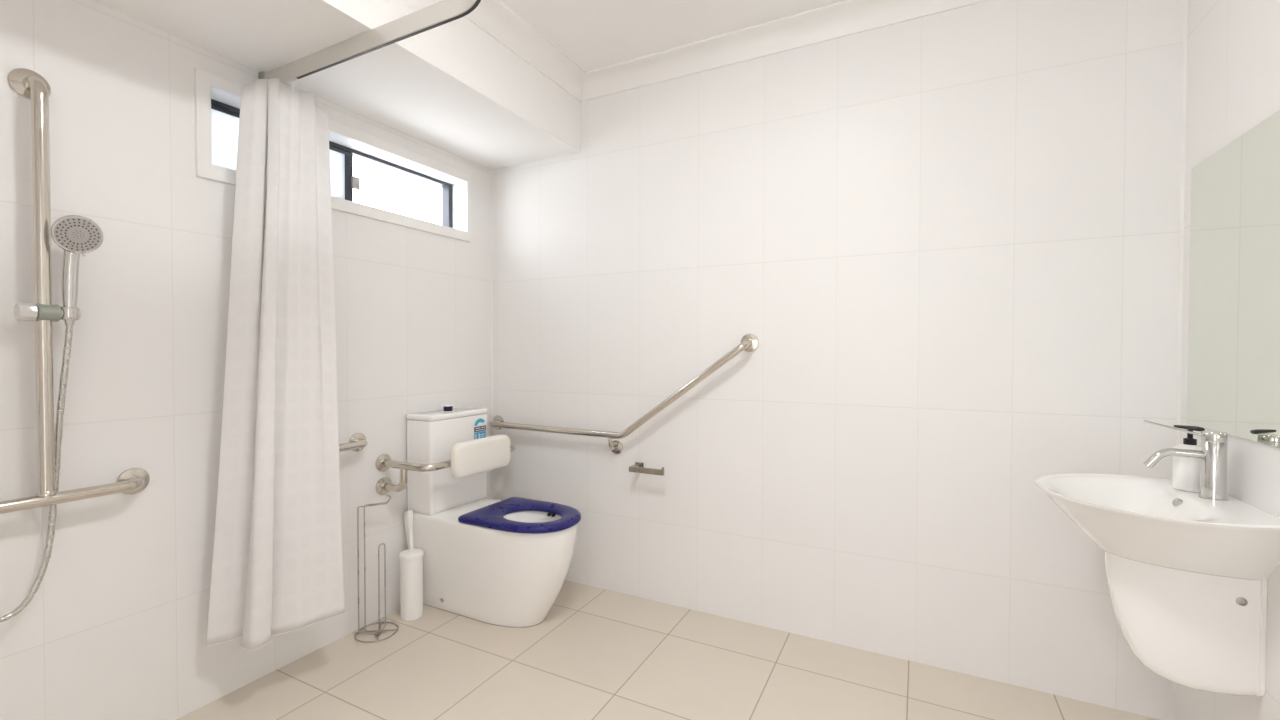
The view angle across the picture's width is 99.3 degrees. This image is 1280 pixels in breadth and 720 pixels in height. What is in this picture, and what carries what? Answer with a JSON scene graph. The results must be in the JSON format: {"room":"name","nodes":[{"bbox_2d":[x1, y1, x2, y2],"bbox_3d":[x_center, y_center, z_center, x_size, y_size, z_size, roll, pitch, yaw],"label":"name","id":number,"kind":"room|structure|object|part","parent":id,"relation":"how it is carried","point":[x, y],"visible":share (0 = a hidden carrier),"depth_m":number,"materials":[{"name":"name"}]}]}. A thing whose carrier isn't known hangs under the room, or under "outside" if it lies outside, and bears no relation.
{"room":"accessible bathroom","nodes":[
{"label":"accessible bathroom","id":0,"kind":"room"},
{"bbox_2d":[0,0,490,719],"bbox_3d":[-1.525,-0.110,1.864,0.140,2.555,2.750,1,1,27],"label":"wall","id":1,"kind":"structure","parent":0,"point":[114,627],"depth_m":1.70,"materials":[{"name":"tile"}]},
{"bbox_2d":[0,215,102,622],"bbox_3d":[-1.638,0.143,1.392,0.386,1.059,0.097,-1,1,-45],"label":"shower","id":2,"kind":"object","parent":1,"relation":"attached to","point":[76,235],"visible":0.98,"depth_m":1.47,"materials":[{"name":"silver metal"}]},
{"bbox_3d":[-1.544,-0.211,1.479,0.045,0.202,0.039,1,1,27],"label":"handle","id":3,"kind":"part","parent":2,"relation":"part of","materials":[{"name":"silver metal"}]},
{"bbox_2d":[0,68,149,513],"bbox_3d":[-1.727,-0.180,1.223,0.086,1.195,1.008,1,1,27],"label":"grab rail","id":4,"kind":"object","parent":1,"relation":"attached to","point":[27,83],"visible":1,"depth_m":1.44,"materials":[{"name":"silver metal"}]},
{"bbox_2d":[14,302,80,321],"bbox_3d":[-1.575,-0.126,1.448,0.051,0.047,0.116,1,1,27],"label":"slider","id":5,"kind":"object","parent":4,"relation":"attached to","point":[22,311],"visible":1,"depth_m":1.43,"materials":[{"name":"grey plastic"}]},
{"bbox_3d":[-1.595,-0.125,1.413,0.047,0.047,0.034,1,1,27],"label":"clamp knob","id":6,"kind":"part","parent":5,"relation":"part of","materials":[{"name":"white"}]},
{"bbox_2d":[194,67,470,241],"bbox_3d":[-1.253,-0.797,2.378,0.162,0.356,1.232,1,1,27],"label":"window","id":7,"kind":"structure","parent":1,"relation":"in","point":[217,98],"depth_m":2.35,"materials":[{"name":"white paint"}]},
{"bbox_3d":[-1.413,-0.796,2.155,0.004,0.207,0.518,1,1,27],"label":"sash pane","id":8,"kind":"part","parent":7,"relation":"part of","materials":[{"name":"clear glass"}]},
{"bbox_3d":[-1.409,-0.798,2.162,0.020,0.227,0.560,1,1,27],"label":"sash","id":9,"kind":"part","parent":7,"relation":"part of","materials":[{"name":"grey metal"}]},
{"bbox_3d":[-1.294,-0.801,2.408,0.051,0.261,1.163,1,1,27],"label":"frame","id":10,"kind":"part","parent":7,"relation":"part of","materials":[{"name":"grey metal"}]},
{"bbox_2d":[91,0,580,169],"bbox_3d":[-1.196,-1.213,1.677,0.597,0.343,2.750,1,1,27],"label":"bulkhead","id":11,"kind":"object","parent":1,"relation":"attached to","point":[453,87],"depth_m":2.04,"materials":[{"name":"white paint"}]},
{"bbox_2d":[465,0,585,100],"bbox_3d":[-0.891,-1.337,1.518,0.088,0.090,2.750,1,1,27],"label":"trim","id":12,"kind":"structure","parent":11,"relation":"attached to","point":[494,17],"depth_m":2.33,"materials":[{"name":"white paint"}]},
{"bbox_2d":[339,433,367,451],"bbox_3d":[-1.238,0.354,2.187,0.084,0.080,0.355,1,1,27],"label":"grab rail","id":13,"kind":"object","parent":1,"relation":"attached to","point":[357,442],"visible":0.47,"depth_m":2.26,"materials":[{"name":"silver metal"}]},
{"bbox_2d":[375,434,514,494],"bbox_3d":[-0.872,0.486,2.620,0.341,0.237,0.656,1,1,27],"label":"support","id":14,"kind":"object","parent":1,"relation":"attached to","point":[472,457],"visible":0.98,"depth_m":2.44,"materials":[{"name":"white plastic"}]},
{"bbox_2d":[176,580,1159,719],"bbox_3d":[-0.183,1.220,1.194,3.162,0.080,3.030,1,1,27],"label":"floor","id":15,"kind":"structure","parent":0,"point":[597,653],"depth_m":2.01,"materials":[{"name":"tile"}]},
{"bbox_2d":[354,495,398,642],"bbox_3d":[-1.120,0.874,2.309,0.170,0.572,0.170,1,1,27],"label":"stand","id":16,"kind":"object","parent":15,"relation":"on","point":[366,632],"visible":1,"depth_m":2.30,"materials":[{"name":"silver metal"}]},
{"bbox_3d":[-1.110,0.875,2.300,0.066,0.552,0.139,1,1,42],"label":"tall rod","id":17,"kind":"part","parent":16,"relation":"part of","materials":[{"name":"silver metal"}]},
{"bbox_3d":[-1.124,0.869,2.338,0.090,0.564,0.082,0,1,-4],"label":"tall rod","id":18,"kind":"part","parent":16,"relation":"part of","materials":[{"name":"silver metal"}]},
{"bbox_2d":[400,557,422,620],"bbox_3d":[-1.030,1.023,2.454,0.095,0.270,0.095,1,1,27],"label":"canister","id":19,"kind":"object","parent":15,"relation":"on","point":[411,572],"visible":0.88,"depth_m":2.41,"materials":[{"name":"white plastic"}]},
{"bbox_2d":[399,510,423,560],"bbox_3d":[-1.030,0.909,2.452,0.102,0.466,0.102,1,1,27],"label":"toilet brush","id":20,"kind":"object","parent":19,"relation":"in","point":[411,554],"visible":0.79,"depth_m":2.44,"materials":[{"name":"white plastic"}]},
{"bbox_3d":[-1.036,0.770,2.449,0.026,0.187,0.025,1,1,27],"label":"handle","id":21,"kind":"part","parent":20,"relation":"part of","materials":[{"name":"white plastic"}]},
{"bbox_3d":[-1.030,0.874,2.451,0.102,0.028,0.102,1,1,27],"label":"lid","id":22,"kind":"part","parent":20,"relation":"part of","materials":[{"name":"white plastic"}]},
{"bbox_2d":[404,404,580,627],"bbox_3d":[-0.648,0.689,2.510,0.822,0.936,0.383,1,1,27],"label":"toilet","id":23,"kind":"object","parent":15,"relation":"on","point":[504,563],"visible":0.98,"depth_m":2.42,"materials":[{"name":"white ceramic"}]},
{"bbox_3d":[-0.935,0.262,2.657,0.170,0.026,0.372,1,1,27],"label":"cistern lid","id":24,"kind":"part","parent":23,"relation":"part of","materials":[{"name":"white ceramic"}]},
{"bbox_2d":[475,427,483,438],"bbox_3d":[-0.803,0.368,2.732,0.001,0.058,0.066,1,1,27],"label":"print","id":25,"kind":"object","parent":23,"relation":"attached to","point":[479,431],"depth_m":2.73,"materials":[{"name":"blue paper"}]},
{"bbox_3d":[-0.503,0.693,2.433,0.494,0.030,0.380,1,1,27],"label":"seat","id":26,"kind":"part","parent":23,"relation":"part of","materials":[{"name":"blue plastic"}]},
{"bbox_2d":[500,0,843,71],"bbox_3d":[-0.180,-1.415,1.151,3.162,0.080,3.030,1,1,27],"label":"ceiling","id":27,"kind":"structure","parent":0,"point":[594,34],"depth_m":2.23,"materials":[{"name":"white paint"}]},
{"bbox_2d":[258,0,480,83],"bbox_3d":[-0.791,-1.169,1.094,0.870,0.411,1.966,0,1,-10],"label":"track","id":28,"kind":"object","parent":27,"relation":"hanging from","point":[440,13],"visible":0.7,"depth_m":1.69,"materials":[{"name":"silver metal"}]},
{"bbox_2d":[206,78,344,650],"bbox_3d":[-1.266,-0.017,1.882,0.188,1.914,0.376,1,1,34],"label":"shower curtain","id":29,"kind":"object","parent":28,"relation":"hanging from","point":[277,564],"visible":1,"depth_m":1.86,"materials":[{"name":"fabric"}]},
{"bbox_2d":[492,0,1183,719],"bbox_3d":[0.479,-0.118,2.457,3.162,2.555,0.140,1,1,27],"label":"wall","id":30,"kind":"structure","parent":0,"point":[948,242],"depth_m":2.15,"materials":[{"name":"tile"}]},
{"bbox_2d":[490,169,492,497],"bbox_3d":[-0.833,0.042,3.052,0.007,2.212,0.007,1,1,27],"label":"trim","id":31,"kind":"structure","parent":30,"relation":"attached to","point":[490,169],"depth_m":3.05,"materials":[{"name":"white plastic"}]},
{"bbox_2d":[489,334,758,453],"bbox_3d":[-0.174,0.173,2.672,1.508,0.587,0.084,1,1,27],"label":"grab rail","id":32,"kind":"object","parent":30,"relation":"attached to","point":[749,342],"visible":1,"depth_m":2.55,"materials":[{"name":"silver metal"}]},
{"bbox_2d":[629,462,663,475],"bbox_3d":[0.042,0.515,2.564,0.187,0.049,0.088,1,1,27],"label":"paper holder","id":33,"kind":"object","parent":30,"relation":"attached to","point":[638,467],"visible":1,"depth_m":2.53,"materials":[{"name":"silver metal"}]},
{"bbox_2d":[580,0,988,101],"bbox_3d":[0.694,-1.346,2.199,2.285,0.090,0.088,1,1,27],"label":"trim","id":34,"kind":"structure","parent":30,"relation":"attached to","point":[846,17],"depth_m":2.30,"materials":[{"name":"white paint"}]},
{"bbox_2d":[1171,0,1187,719],"bbox_3d":[1.724,-0.059,1.735,0.007,2.465,0.007,1,1,27],"label":"trim","id":35,"kind":"structure","parent":30,"relation":"attached to","point":[1185,1],"depth_m":1.73,"materials":[{"name":"white plastic"}]},
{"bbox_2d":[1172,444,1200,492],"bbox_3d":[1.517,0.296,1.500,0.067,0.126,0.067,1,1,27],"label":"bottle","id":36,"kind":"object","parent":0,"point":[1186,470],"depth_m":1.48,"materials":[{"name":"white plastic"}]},
{"bbox_2d":[1175,0,1279,719],"bbox_3d":[1.162,-0.084,0.481,0.140,2.555,2.750,1,1,27],"label":"wall","id":37,"kind":"structure","parent":0,"point":[1233,81],"depth_m":1.45,"materials":[{"name":"tile"}]},
{"bbox_2d":[1036,473,1279,696],"bbox_3d":[1.346,0.597,1.483,0.436,0.475,0.532,1,1,27],"label":"basin","id":38,"kind":"object","parent":37,"relation":"attached to","point":[1187,574],"visible":1,"depth_m":1.36,"materials":[{"name":"white ceramic"}]},
{"bbox_3d":[1.347,0.444,1.480,0.436,0.169,0.532,1,1,27],"label":"bowl","id":39,"kind":"part","parent":38,"relation":"part of","materials":[{"name":"white ceramic"}]},
{"bbox_2d":[1143,420,1228,500],"bbox_3d":[1.441,0.261,1.438,0.168,0.196,0.055,1,1,27],"label":"mixer tap","id":40,"kind":"object","parent":38,"relation":"on","point":[1213,453],"visible":1,"depth_m":1.40,"materials":[{"name":"silver metal"}]},
{"bbox_3d":[1.423,0.183,1.445,0.128,0.040,0.014,1,1,27],"label":"lever","id":41,"kind":"part","parent":40,"relation":"part of","materials":[{"name":"silver metal"}]},
{"bbox_3d":[1.421,0.264,1.448,0.122,0.059,0.021,1,1,27],"label":"spout","id":42,"kind":"part","parent":40,"relation":"part of","materials":[{"name":"silver metal"}]},
{"bbox_2d":[1172,425,1204,492],"bbox_3d":[1.517,0.270,1.500,0.067,0.177,0.067,1,1,27],"label":"soap dispenser","id":43,"kind":"object","parent":38,"relation":"on","point":[1186,470],"visible":0.85,"depth_m":1.49,"materials":[{"name":"white plastic"}]},
{"bbox_2d":[1187,110,1279,447],"bbox_3d":[1.520,-0.190,1.338,0.007,0.781,0.744,1,1,27],"label":"mirror","id":44,"kind":"object","parent":37,"relation":"attached to","point":[1233,389],"visible":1,"depth_m":1.42,"materials":[{"name":"silver glass"}]}
]}

